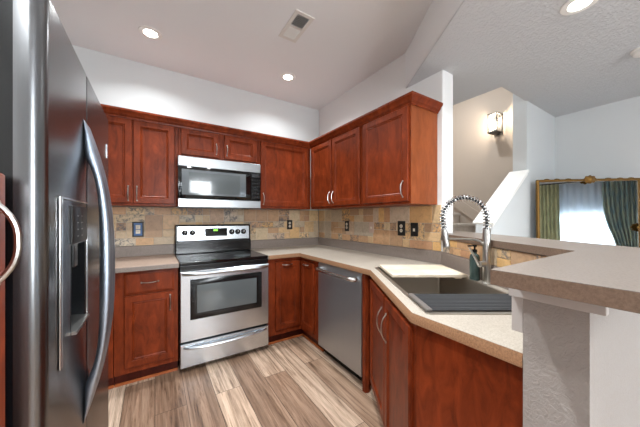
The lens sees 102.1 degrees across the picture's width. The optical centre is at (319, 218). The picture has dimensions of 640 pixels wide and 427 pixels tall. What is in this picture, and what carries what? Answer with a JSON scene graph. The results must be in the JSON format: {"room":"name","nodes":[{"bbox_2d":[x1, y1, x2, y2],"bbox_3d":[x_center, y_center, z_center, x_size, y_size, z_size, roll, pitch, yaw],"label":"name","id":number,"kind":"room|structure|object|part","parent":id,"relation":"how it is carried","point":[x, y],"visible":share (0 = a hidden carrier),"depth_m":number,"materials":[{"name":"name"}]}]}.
{"room":"kitchen","nodes":[
{"label":"kitchen","id":0,"kind":"room"},
{"bbox_2d":[72,45,318,254],"bbox_3d":[-1.220,-0.164,2.912,3.076,2.887,0.120,0,0,-33],"label":"wall","id":1,"kind":"structure","parent":0,"point":[116,81],"depth_m":2.74,"materials":[{"name":"white paint"}]},
{"bbox_2d":[106,115,177,207],"bbox_3d":[-1.663,-0.484,2.333,0.656,0.752,0.373,0,0,-33],"label":"upper cabinet","id":2,"kind":"object","parent":1,"relation":"attached to","point":[142,156],"visible":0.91,"depth_m":2.23,"materials":[{"name":"brown wood"}]},
{"bbox_3d":[-1.725,-0.483,2.121,0.299,0.710,0.020,0,0,-33],"label":"door","id":3,"kind":"part","parent":2,"relation":"part of","materials":[{"name":"brown wood"}]},
{"bbox_3d":[-1.608,-0.210,2.167,0.013,0.133,0.034,0,0,-33],"label":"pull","id":4,"kind":"part","parent":2,"relation":"part of","materials":[{"name":"silver metal"}]},
{"bbox_3d":[-1.463,-0.483,2.288,0.306,0.710,0.020,0,0,-33],"label":"door","id":5,"kind":"part","parent":2,"relation":"part of","materials":[{"name":"brown wood"}]},
{"bbox_2d":[112,207,317,246],"bbox_3d":[-1.084,0.079,2.920,2.514,0.372,0.010,0,0,-33],"label":"tile backsplash","id":6,"kind":"structure","parent":1,"relation":"attached to","point":[159,223],"depth_m":2.81,"materials":[{"name":"beige tile"}]},
{"bbox_2d":[132,222,143,236],"bbox_3d":[-1.748,0.108,2.484,0.090,0.145,0.011,0,0,-33],"label":"wall outlet","id":7,"kind":"object","parent":6,"relation":"attached to","point":[137,227],"visible":1,"depth_m":2.48,"materials":[{"name":"blue plastic"}]},
{"bbox_2d":[287,220,291,228],"bbox_3d":[-0.392,0.085,3.350,0.075,0.120,0.009,0,0,-33],"label":"wall outlet","id":8,"kind":"object","parent":6,"relation":"attached to","point":[289,222],"visible":1,"depth_m":3.35,"materials":[{"name":"black plastic"}]},
{"bbox_2d":[178,127,257,163],"bbox_3d":[-1.065,-0.719,2.715,0.760,0.282,0.373,0,0,-33],"label":"upper cabinet","id":9,"kind":"object","parent":1,"relation":"attached to","point":[192,143],"visible":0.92,"depth_m":2.56,"materials":[{"name":"brown wood"}]},
{"bbox_3d":[-1.149,-0.717,2.488,0.333,0.243,0.020,0,0,-33],"label":"door","id":10,"kind":"part","parent":9,"relation":"part of","materials":[{"name":"brown wood"}]},
{"bbox_2d":[177,155,260,208],"bbox_3d":[-1.054,-0.327,2.678,0.760,0.466,0.428,0,0,-33],"label":"microwave","id":11,"kind":"object","parent":9,"relation":"attached to","point":[201,182],"visible":0.99,"depth_m":2.47,"materials":[{"name":"silver metal"}]},
{"bbox_3d":[-0.995,-0.324,2.485,0.652,0.289,0.033,0,0,-33],"label":"door","id":12,"kind":"part","parent":11,"relation":"part of","materials":[{"name":"black glass"}]},
{"bbox_3d":[-0.674,-0.324,2.689,0.107,0.289,0.033,0,0,-33],"label":"control panel","id":13,"kind":"part","parent":11,"relation":"part of","materials":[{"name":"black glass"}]},
{"bbox_3d":[-0.824,-0.717,2.696,0.336,0.243,0.020,0,0,-33],"label":"door","id":14,"kind":"part","parent":9,"relation":"part of","materials":[{"name":"brown wood"}]},
{"bbox_2d":[249,141,309,209],"bbox_3d":[-0.467,-0.484,3.097,0.655,0.752,0.373,0,0,-33],"label":"upper cabinet","id":15,"kind":"object","parent":1,"relation":"attached to","point":[285,169],"visible":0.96,"depth_m":2.96,"materials":[{"name":"brown wood"}]},
{"bbox_2d":[51,0,431,109],"bbox_3d":[0.284,-1.547,0.508,3.026,0.080,5.551,0,0,-33],"label":"ceiling","id":16,"kind":"structure","parent":0,"point":[237,44],"depth_m":2.18,"materials":[{"name":"white paint"}]},
{"bbox_2d":[138,25,161,39],"bbox_3d":[-1.380,-1.503,2.105,0.166,0.007,0.166,0,0,-33],"label":"recessed light","id":17,"kind":"object","parent":16,"relation":"in","point":[151,33],"visible":1,"depth_m":2.10,"materials":[{"name":"white paint"}]},
{"bbox_2d":[280,73,295,80],"bbox_3d":[-0.342,-1.503,2.762,0.166,0.007,0.166,0,0,-33],"label":"recessed light","id":18,"kind":"object","parent":16,"relation":"in","point":[285,76],"visible":1,"depth_m":2.75,"materials":[{"name":"white paint"}]},
{"bbox_2d":[278,9,314,42],"bbox_3d":[-0.191,-1.501,2.037,0.156,0.012,0.320,0,0,-33],"label":"ceiling vent","id":19,"kind":"object","parent":16,"relation":"in","point":[299,21],"visible":1,"depth_m":2.02,"materials":[{"name":"white metal"}]},
{"bbox_2d":[108,336,383,426],"bbox_3d":[1.203,1.310,1.183,5.500,0.060,5.900,0,0,-33],"label":"floor","id":20,"kind":"structure","parent":0,"point":[292,382],"depth_m":1.85,"materials":[{"name":"brown wood"}]},
{"bbox_2d":[0,173,21,426],"bbox_3d":[-0.734,0.594,0.154,0.653,1.369,0.450,0,0,-33],"label":"pantry cabinet","id":21,"kind":"object","parent":20,"relation":"on","point":[4,211],"visible":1,"depth_m":0.48,"materials":[{"name":"brown wood"}]},
{"bbox_3d":[-0.495,0.537,0.308,0.020,1.245,0.440,0,0,-33],"label":"door","id":22,"kind":"part","parent":21,"relation":"part of","materials":[{"name":"brown wood"}]},
{"bbox_3d":[-0.571,0.045,0.472,0.037,0.158,0.013,0,0,-33],"label":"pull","id":23,"kind":"part","parent":21,"relation":"part of","materials":[{"name":"silver metal"}]},
{"bbox_2d":[0,0,114,426],"bbox_3d":[-1.128,0.379,0.769,0.825,1.799,0.930,0,0,-33],"label":"refrigerator","id":24,"kind":"object","parent":20,"relation":"on","point":[60,291],"visible":1,"depth_m":0.60,"materials":[{"name":"silver metal"}]},
{"bbox_3d":[-0.722,0.360,0.715,0.047,1.710,0.402,0,0,-33],"label":"freezer door","id":25,"kind":"part","parent":24,"relation":"part of","materials":[{"name":"metal"}]},
{"bbox_3d":[-0.973,0.360,1.110,0.047,1.710,0.522,0,0,-33],"label":"fresh food door","id":26,"kind":"part","parent":24,"relation":"part of","materials":[{"name":"metal"}]},
{"bbox_3d":[-0.765,0.177,0.896,0.074,1.010,0.050,0,0,-33],"label":"handle","id":27,"kind":"part","parent":24,"relation":"part of","materials":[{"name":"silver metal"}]},
{"bbox_3d":[-0.795,0.177,0.944,0.074,1.010,0.050,0,0,-33],"label":"handle","id":28,"kind":"part","parent":24,"relation":"part of","materials":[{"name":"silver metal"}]},
{"bbox_2d":[108,308,114,388],"bbox_3d":[-1.875,0.842,2.027,0.459,0.873,0.657,0,0,-33],"label":"base cabinet","id":29,"kind":"object","parent":20,"relation":"on","point":[111,379],"visible":0.02,"depth_m":1.91,"materials":[{"name":"brown wood"}]},
{"bbox_2d":[114,268,177,387],"bbox_3d":[-1.502,0.842,2.265,0.420,0.873,0.657,0,0,-33],"label":"base cabinet","id":30,"kind":"object","parent":20,"relation":"on","point":[145,302],"visible":0.96,"depth_m":2.02,"materials":[{"name":"brown wood"}]},
{"bbox_2d":[115,244,178,272],"bbox_3d":[-1.647,0.335,2.178,0.766,0.138,0.653,0,0,-33],"label":"countertop","id":31,"kind":"structure","parent":30,"relation":"on","point":[144,257],"depth_m":2.34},
{"bbox_3d":[-1.334,0.499,2.031,0.326,0.162,0.020,0,0,-33],"label":"drawer","id":32,"kind":"part","parent":30,"relation":"part of","materials":[{"name":"brown wood"}]},
{"bbox_3d":[-1.334,0.863,2.031,0.326,0.543,0.020,0,0,-33],"label":"door","id":33,"kind":"part","parent":30,"relation":"part of","materials":[{"name":"brown wood"}]},
{"bbox_2d":[175,224,268,368],"bbox_3d":[-0.977,0.673,2.557,0.764,1.211,0.711,0,0,-33],"label":"range","id":34,"kind":"object","parent":20,"relation":"on","point":[223,297],"visible":0.98,"depth_m":2.33,"materials":[{"name":"silver metal"}]},
{"bbox_3d":[-1.367,0.151,2.618,0.058,0.058,0.030,0,0,-33],"label":"knob","id":35,"kind":"part","parent":34,"relation":"part of","materials":[{"name":"black plastic"}]},
{"bbox_3d":[-1.127,0.159,2.792,0.730,0.149,0.023,0,0,-33],"label":"control panel","id":36,"kind":"part","parent":34,"relation":"part of","materials":[{"name":"metal"}]},
{"bbox_2d":[175,250,267,265],"bbox_3d":[-0.976,0.378,2.556,0.764,0.027,0.542,0,0,-33],"label":"cooktop","id":37,"kind":"object","parent":34,"relation":"in","point":[216,257],"depth_m":2.46,"materials":[{"name":"grey glass"}]},
{"bbox_3d":[-0.831,1.137,2.329,0.758,0.195,0.054,0,0,-33],"label":"drawer","id":38,"kind":"part","parent":34,"relation":"part of","materials":[{"name":"metal"}]},
{"bbox_3d":[-0.831,0.732,2.328,0.758,0.580,0.056,0,0,-33],"label":"oven door","id":39,"kind":"part","parent":34,"relation":"part of","materials":[{"name":"metal"}]},
{"bbox_3d":[-0.805,0.462,2.288,0.736,0.028,0.072,0,0,-33],"label":"handle","id":40,"kind":"part","parent":34,"relation":"part of","materials":[{"name":"metal"}]},
{"bbox_3d":[-0.809,1.074,2.293,0.712,0.035,0.059,0,0,-33],"label":"handle","id":41,"kind":"part","parent":34,"relation":"part of","materials":[{"name":"metal"}]},
{"bbox_2d":[267,257,324,351],"bbox_3d":[-0.171,0.842,2.925,0.986,0.873,0.976,0,0,-33],"label":"base cabinet","id":42,"kind":"object","parent":20,"relation":"on","point":[293,281],"visible":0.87,"depth_m":2.64,"materials":[{"name":"brown wood"}]},
{"bbox_3d":[-0.332,0.787,2.670,0.275,0.685,0.020,0,0,-33],"label":"door","id":43,"kind":"part","parent":42,"relation":"part of","materials":[{"name":"brown wood"}]},
{"bbox_3d":[-0.128,0.787,2.627,0.020,0.685,0.266,0,0,-33],"label":"door","id":44,"kind":"part","parent":42,"relation":"part of","materials":[{"name":"brown wood"}]},
{"bbox_2d":[251,237,522,367],"bbox_3d":[0.263,0.335,2.151,1.091,0.138,2.754,0,0,-33],"label":"countertop","id":45,"kind":"structure","parent":42,"relation":"on","point":[493,335],"depth_m":1.74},
{"bbox_2d":[375,267,511,314],"bbox_3d":[0.652,0.476,1.448,0.497,0.230,0.939,0,0,0],"label":"sink","id":46,"kind":"object","parent":45,"relation":"in","point":[415,285],"visible":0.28,"depth_m":1.68,"materials":[{"name":"silver metal"}]},
{"bbox_2d":[379,265,467,278],"bbox_3d":[0.667,0.357,1.735,0.460,0.030,0.340,0,0,0],"label":"cutting board","id":47,"kind":"object","parent":46,"relation":"on","point":[392,270],"visible":1,"depth_m":1.66,"materials":[{"name":"white plastic"}]},
{"bbox_2d":[408,293,511,311],"bbox_3d":[0.652,0.355,1.098,0.488,0.011,0.212,0,0,0],"label":"drying rack","id":48,"kind":"object","parent":46,"relation":"on","point":[428,302],"visible":0.7,"depth_m":1.08,"materials":[{"name":"grey metal"}]},
{"bbox_3d":[0.652,0.355,1.196,0.444,0.010,0.010,0,0,0],"label":"rod","id":49,"kind":"part","parent":48,"relation":"part of","materials":[{"name":"grey metal"}]},
{"bbox_3d":[0.652,0.355,1.178,0.444,0.010,0.010,0,0,0],"label":"rod","id":50,"kind":"part","parent":48,"relation":"part of","materials":[{"name":"black metal"}]},
{"bbox_3d":[0.652,0.355,1.160,0.444,0.010,0.010,0,0,0],"label":"rod","id":51,"kind":"part","parent":48,"relation":"part of","materials":[{"name":"grey metal"}]},
{"bbox_3d":[0.652,0.355,1.143,0.444,0.010,0.010,0,0,0],"label":"rod","id":52,"kind":"part","parent":48,"relation":"part of","materials":[{"name":"grey metal"}]},
{"bbox_3d":[0.652,0.355,1.125,0.444,0.010,0.010,0,0,0],"label":"rod","id":53,"kind":"part","parent":48,"relation":"part of","materials":[{"name":"black metal"}]},
{"bbox_3d":[0.652,0.355,1.107,0.444,0.010,0.010,0,0,0],"label":"rod","id":54,"kind":"part","parent":48,"relation":"part of","materials":[{"name":"grey metal"}]},
{"bbox_3d":[0.652,0.355,1.089,0.444,0.010,0.010,0,0,0],"label":"rod","id":55,"kind":"part","parent":48,"relation":"part of","materials":[{"name":"grey metal"}]},
{"bbox_3d":[0.652,0.355,1.071,0.444,0.010,0.010,0,0,0],"label":"rod","id":56,"kind":"part","parent":48,"relation":"part of","materials":[{"name":"grey metal"}]},
{"bbox_3d":[0.652,0.355,1.054,0.444,0.010,0.010,0,0,0],"label":"rod","id":57,"kind":"part","parent":48,"relation":"part of","materials":[{"name":"grey metal"}]},
{"bbox_3d":[0.652,0.355,1.036,0.444,0.010,0.010,0,0,0],"label":"rod","id":58,"kind":"part","parent":48,"relation":"part of","materials":[{"name":"grey metal"}]},
{"bbox_3d":[0.652,0.355,1.018,0.444,0.010,0.010,0,0,0],"label":"rod","id":59,"kind":"part","parent":48,"relation":"part of","materials":[{"name":"black metal"}]},
{"bbox_3d":[0.652,0.355,1.000,0.444,0.010,0.010,0,0,0],"label":"rod","id":60,"kind":"part","parent":48,"relation":"part of","materials":[{"name":"grey metal"}]},
{"bbox_2d":[439,195,490,284],"bbox_3d":[0.812,0.116,1.442,0.272,0.498,0.075,0,0,9],"label":"kitchen faucet","id":61,"kind":"object","parent":45,"relation":"on","point":[485,263],"visible":0.98,"depth_m":1.43,"materials":[{"name":"silver metal"}]},
{"bbox_3d":[0.825,0.152,1.456,0.215,0.080,0.013,0,0,11],"label":"holder arm","id":62,"kind":"part","parent":61,"relation":"part of","materials":[{"name":"silver metal"}]},
{"bbox_3d":[0.844,0.209,1.415,0.072,0.104,0.016,0,0,-15],"label":"lever","id":63,"kind":"part","parent":61,"relation":"part of","materials":[{"name":"silver metal"}]},
{"bbox_2d":[467,245,479,280],"bbox_3d":[0.908,0.261,1.530,0.067,0.208,0.054,0,0,0],"label":"soap bottle","id":64,"kind":"object","parent":45,"relation":"on","point":[474,270],"visible":0.86,"depth_m":1.51,"materials":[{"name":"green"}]},
{"bbox_2d":[315,262,361,380],"bbox_3d":[0.362,0.843,2.314,0.652,0.871,0.608,0,0,-33],"label":"dishwasher","id":65,"kind":"object","parent":20,"relation":"on","point":[339,289],"visible":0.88,"depth_m":2.12,"materials":[{"name":"silver metal"}]},
{"bbox_3d":[0.115,0.465,2.159,0.068,0.040,0.552,0,0,-33],"label":"handle","id":66,"kind":"part","parent":65,"relation":"part of","materials":[{"name":"silver metal"}]},
{"bbox_3d":[0.220,1.232,2.223,0.030,0.094,0.596,0,0,-33],"label":"kick plate","id":67,"kind":"part","parent":65,"relation":"part of","materials":[{"name":"black metal"}]},
{"bbox_2d":[362,274,370,392],"bbox_3d":[0.347,0.842,1.911,0.049,0.873,0.043,0,0,-33],"label":"filler panel","id":68,"kind":"object","parent":20,"relation":"on","point":[366,385],"visible":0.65,"depth_m":1.90,"materials":[{"name":"brown wood"}]},
{"bbox_2d":[370,277,415,426],"bbox_3d":[0.387,0.842,1.448,0.126,0.873,0.875,0,0,0],"label":"base cabinet","id":69,"kind":"object","parent":20,"relation":"on","point":[392,335],"visible":0.93,"depth_m":1.30,"materials":[{"name":"brown wood"}]},
{"bbox_3d":[0.365,0.797,1.647,0.020,0.725,0.415,0,0,0],"label":"door","id":70,"kind":"part","parent":69,"relation":"part of","materials":[{"name":"brown wood"}]},
{"bbox_3d":[0.341,0.590,1.485,0.034,0.163,0.013,0,0,0],"label":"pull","id":71,"kind":"part","parent":69,"relation":"part of","materials":[{"name":"silver metal"}]},
{"bbox_3d":[0.341,0.590,1.385,0.034,0.163,0.013,0,0,0],"label":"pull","id":72,"kind":"part","parent":69,"relation":"part of","materials":[{"name":"silver metal"}]},
{"bbox_3d":[0.365,0.797,1.234,0.020,0.725,0.392,0,0,0],"label":"door","id":73,"kind":"part","parent":69,"relation":"part of","materials":[{"name":"brown wood"}]},
{"bbox_2d":[453,195,478,231],"bbox_3d":[1.787,0.260,3.840,1.245,2.040,1.551,0,0,-33],"label":"staircase","id":74,"kind":"structure","parent":20,"relation":"on","point":[461,206],"depth_m":4.06,"materials":[{"name":"carpet"}]},
{"bbox_2d":[416,325,522,426],"bbox_3d":[0.475,0.842,0.860,0.015,0.873,0.352,0,0,-33],"label":"end panel","id":75,"kind":"object","parent":20,"relation":"on","point":[458,384],"visible":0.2,"depth_m":0.85,"materials":[{"name":"brown wood"}]},
{"bbox_2d":[535,175,639,247],"bbox_3d":[2.627,0.431,2.510,0.942,1.693,0.088,0,0,8],"label":"leaning mirror","id":76,"kind":"object","parent":20,"relation":"on","point":[590,209],"visible":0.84,"depth_m":2.52,"materials":[{"name":"mirror"}]},
{"bbox_2d":[319,54,452,251],"bbox_3d":[0.542,-0.164,2.870,0.149,2.887,1.846,0,0,-33],"label":"wall","id":77,"kind":"structure","parent":0,"point":[387,84],"depth_m":2.40,"materials":[{"name":"white paint"}]},
{"bbox_2d":[101,91,442,148],"bbox_3d":[-0.446,-0.877,2.045,2.399,0.070,1.523,0,0,-33],"label":"crown molding","id":78,"kind":"structure","parent":77,"relation":"attached to","point":[414,98],"depth_m":2.33,"materials":[{"name":"brown wood"}]},
{"bbox_2d":[311,126,378,209],"bbox_3d":[0.254,-0.484,2.827,0.373,0.752,0.915,0,0,-33],"label":"upper cabinet","id":79,"kind":"object","parent":77,"relation":"attached to","point":[336,163],"visible":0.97,"depth_m":2.66,"materials":[{"name":"brown wood"}]},
{"bbox_3d":[0.011,-0.483,2.937,0.020,0.710,0.424,0,0,-33],"label":"door","id":80,"kind":"part","parent":79,"relation":"part of","materials":[{"name":"brown wood"}]},
{"bbox_3d":[0.251,-0.483,2.562,0.020,0.710,0.430,0,0,-33],"label":"door","id":81,"kind":"part","parent":79,"relation":"part of","materials":[{"name":"brown wood"}]},
{"bbox_2d":[319,205,441,250],"bbox_3d":[0.474,0.079,2.826,0.010,0.372,1.824,0,0,-33],"label":"tile backsplash","id":82,"kind":"structure","parent":77,"relation":"attached to","point":[385,219],"depth_m":2.53,"materials":[{"name":"beige tile"}]},
{"bbox_2d":[345,221,348,230],"bbox_3d":[0.316,0.092,3.055,0.009,0.120,0.075,0,0,-33],"label":"wall outlet","id":83,"kind":"object","parent":82,"relation":"attached to","point":[346,222],"visible":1,"depth_m":3.05,"materials":[{"name":"black plastic"}]},
{"bbox_2d":[369,222,373,232],"bbox_3d":[0.536,0.098,2.709,0.011,0.115,0.070,0,0,-33],"label":"wall jack","id":84,"kind":"object","parent":82,"relation":"attached to","point":[371,224],"visible":1,"depth_m":2.70,"materials":[{"name":"beige plastic"}]},
{"bbox_2d":[398,221,404,235],"bbox_3d":[0.748,0.094,2.379,0.009,0.135,0.085,0,0,-33],"label":"wall outlet","id":85,"kind":"object","parent":82,"relation":"attached to","point":[401,224],"visible":1,"depth_m":2.37,"materials":[{"name":"black plastic"}]},
{"bbox_2d":[411,223,417,236],"bbox_3d":[0.822,0.100,2.260,0.011,0.118,0.075,0,0,-33],"label":"wall jack","id":86,"kind":"object","parent":82,"relation":"attached to","point":[414,226],"visible":1,"depth_m":2.26,"materials":[{"name":"black plastic"}]},
{"bbox_2d":[362,104,436,206],"bbox_3d":[0.646,-0.484,2.214,0.373,0.752,0.536,0,0,-33],"label":"upper cabinet","id":87,"kind":"object","parent":77,"relation":"attached to","point":[399,147],"visible":0.96,"depth_m":2.04,"materials":[{"name":"brown wood"}]},
{"bbox_3d":[0.525,-0.483,2.133,0.020,0.710,0.495,0,0,-33],"label":"door","id":88,"kind":"part","parent":87,"relation":"part of","materials":[{"name":"brown wood"}]},
{"bbox_3d":[0.810,-0.484,2.003,0.322,0.752,0.004,0,0,-33],"label":"panel","id":89,"kind":"part","parent":87,"relation":"part of","materials":[{"name":"brown wood"}]},
{"bbox_2d":[405,0,462,87],"bbox_3d":[0.781,-1.346,-0.050,0.004,0.320,4.812,0,0,0],"label":"trim","id":90,"kind":"structure","parent":77,"relation":"attached to","point":[439,13],"depth_m":1.85,"materials":[{"name":"white paint"}]},
{"bbox_2d":[406,0,522,87],"bbox_3d":[0.942,-1.353,-0.017,0.320,0.349,4.899,0,0,0],"label":"beam","id":91,"kind":"structure","parent":77,"relation":"attached to","point":[473,22],"depth_m":1.66,"materials":[{"name":"grey paint"}]},
{"bbox_2d":[453,87,512,231],"bbox_3d":[2.426,-0.570,4.099,0.100,3.700,2.300,0,0,-33],"label":"wall","id":92,"kind":"structure","parent":0,"point":[482,161],"depth_m":3.97,"materials":[{"name":"beige paint"}]},
{"bbox_2d":[487,111,502,135],"bbox_3d":[2.506,-1.350,3.693,0.198,0.300,0.128,0,0,-33],"label":"wall sconce","id":93,"kind":"object","parent":92,"relation":"attached to","point":[497,125],"visible":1,"depth_m":3.69,"materials":[{"name":"grey glass"}]},
{"bbox_3d":[2.583,-1.350,3.742,0.016,0.300,0.110,0,0,-33],"label":"plate","id":94,"kind":"part","parent":93,"relation":"part of","materials":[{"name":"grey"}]},
{"bbox_2d":[476,94,554,237],"bbox_3d":[2.175,-0.520,2.741,1.784,3.600,0.120,0,0,-33],"label":"wall","id":95,"kind":"structure","parent":0,"point":[533,127],"depth_m":2.67,"materials":[{"name":"white paint"}]},
{"bbox_2d":[472,170,528,226],"bbox_3d":[1.737,-0.203,2.461,0.760,0.566,0.170,0,0,-33],"label":"trim","id":96,"kind":"structure","parent":95,"relation":"attached to","point":[509,186],"depth_m":2.43,"materials":[{"name":"white paint"}]},
{"bbox_2d":[453,0,639,116],"bbox_3d":[1.415,-1.340,1.230,4.291,0.300,5.551,0,0,-33],"label":"ceiling","id":97,"kind":"structure","parent":0,"point":[551,60],"depth_m":1.92,"materials":[{"name":"grey paint"}]},
{"bbox_2d":[560,0,597,14],"bbox_3d":[1.440,-1.186,1.432,0.166,0.007,0.166,0,0,-33],"label":"recessed light","id":98,"kind":"object","parent":97,"relation":"in","point":[571,7],"visible":1,"depth_m":1.45,"materials":[{"name":"white paint"}]},
{"bbox_2d":[630,47,639,57],"bbox_3d":[2.283,-1.169,1.813,0.140,0.041,0.140,0,0,-33],"label":"smoke detector","id":99,"kind":"object","parent":97,"relation":"attached to","point":[635,53],"visible":1,"depth_m":1.83,"materials":[{"name":"white paint"}]},
{"bbox_2d":[523,299,639,426],"bbox_3d":[1.052,0.720,1.298,0.601,1.120,1.617,0,0,18],"label":"wall","id":100,"kind":"structure","parent":0,"point":[581,369],"depth_m":0.66,"materials":[{"name":"grey paint"}]},
{"bbox_2d":[443,240,549,266],"bbox_3d":[0.970,0.213,1.518,0.010,0.104,1.032,0,0,0],"label":"tile backsplash","id":101,"kind":"structure","parent":100,"relation":"attached to","point":[500,257],"depth_m":1.41,"materials":[{"name":"beige tile"}]},
{"bbox_2d":[441,231,639,332],"bbox_3d":[1.103,0.217,1.376,0.849,0.188,2.408,0,0,18],"label":"bar","id":102,"kind":"object","parent":100,"relation":"on","point":[593,278],"visible":0.89,"depth_m":0.62,"materials":[{"name":"grey stone"}]},
{"bbox_2d":[555,96,639,178],"bbox_3d":[3.788,-0.055,1.575,0.120,2.670,3.580,0,0,-33],"label":"wall","id":103,"kind":"structure","parent":0,"point":[601,142],"depth_m":2.73,"materials":[{"name":"white paint"}]}
]}

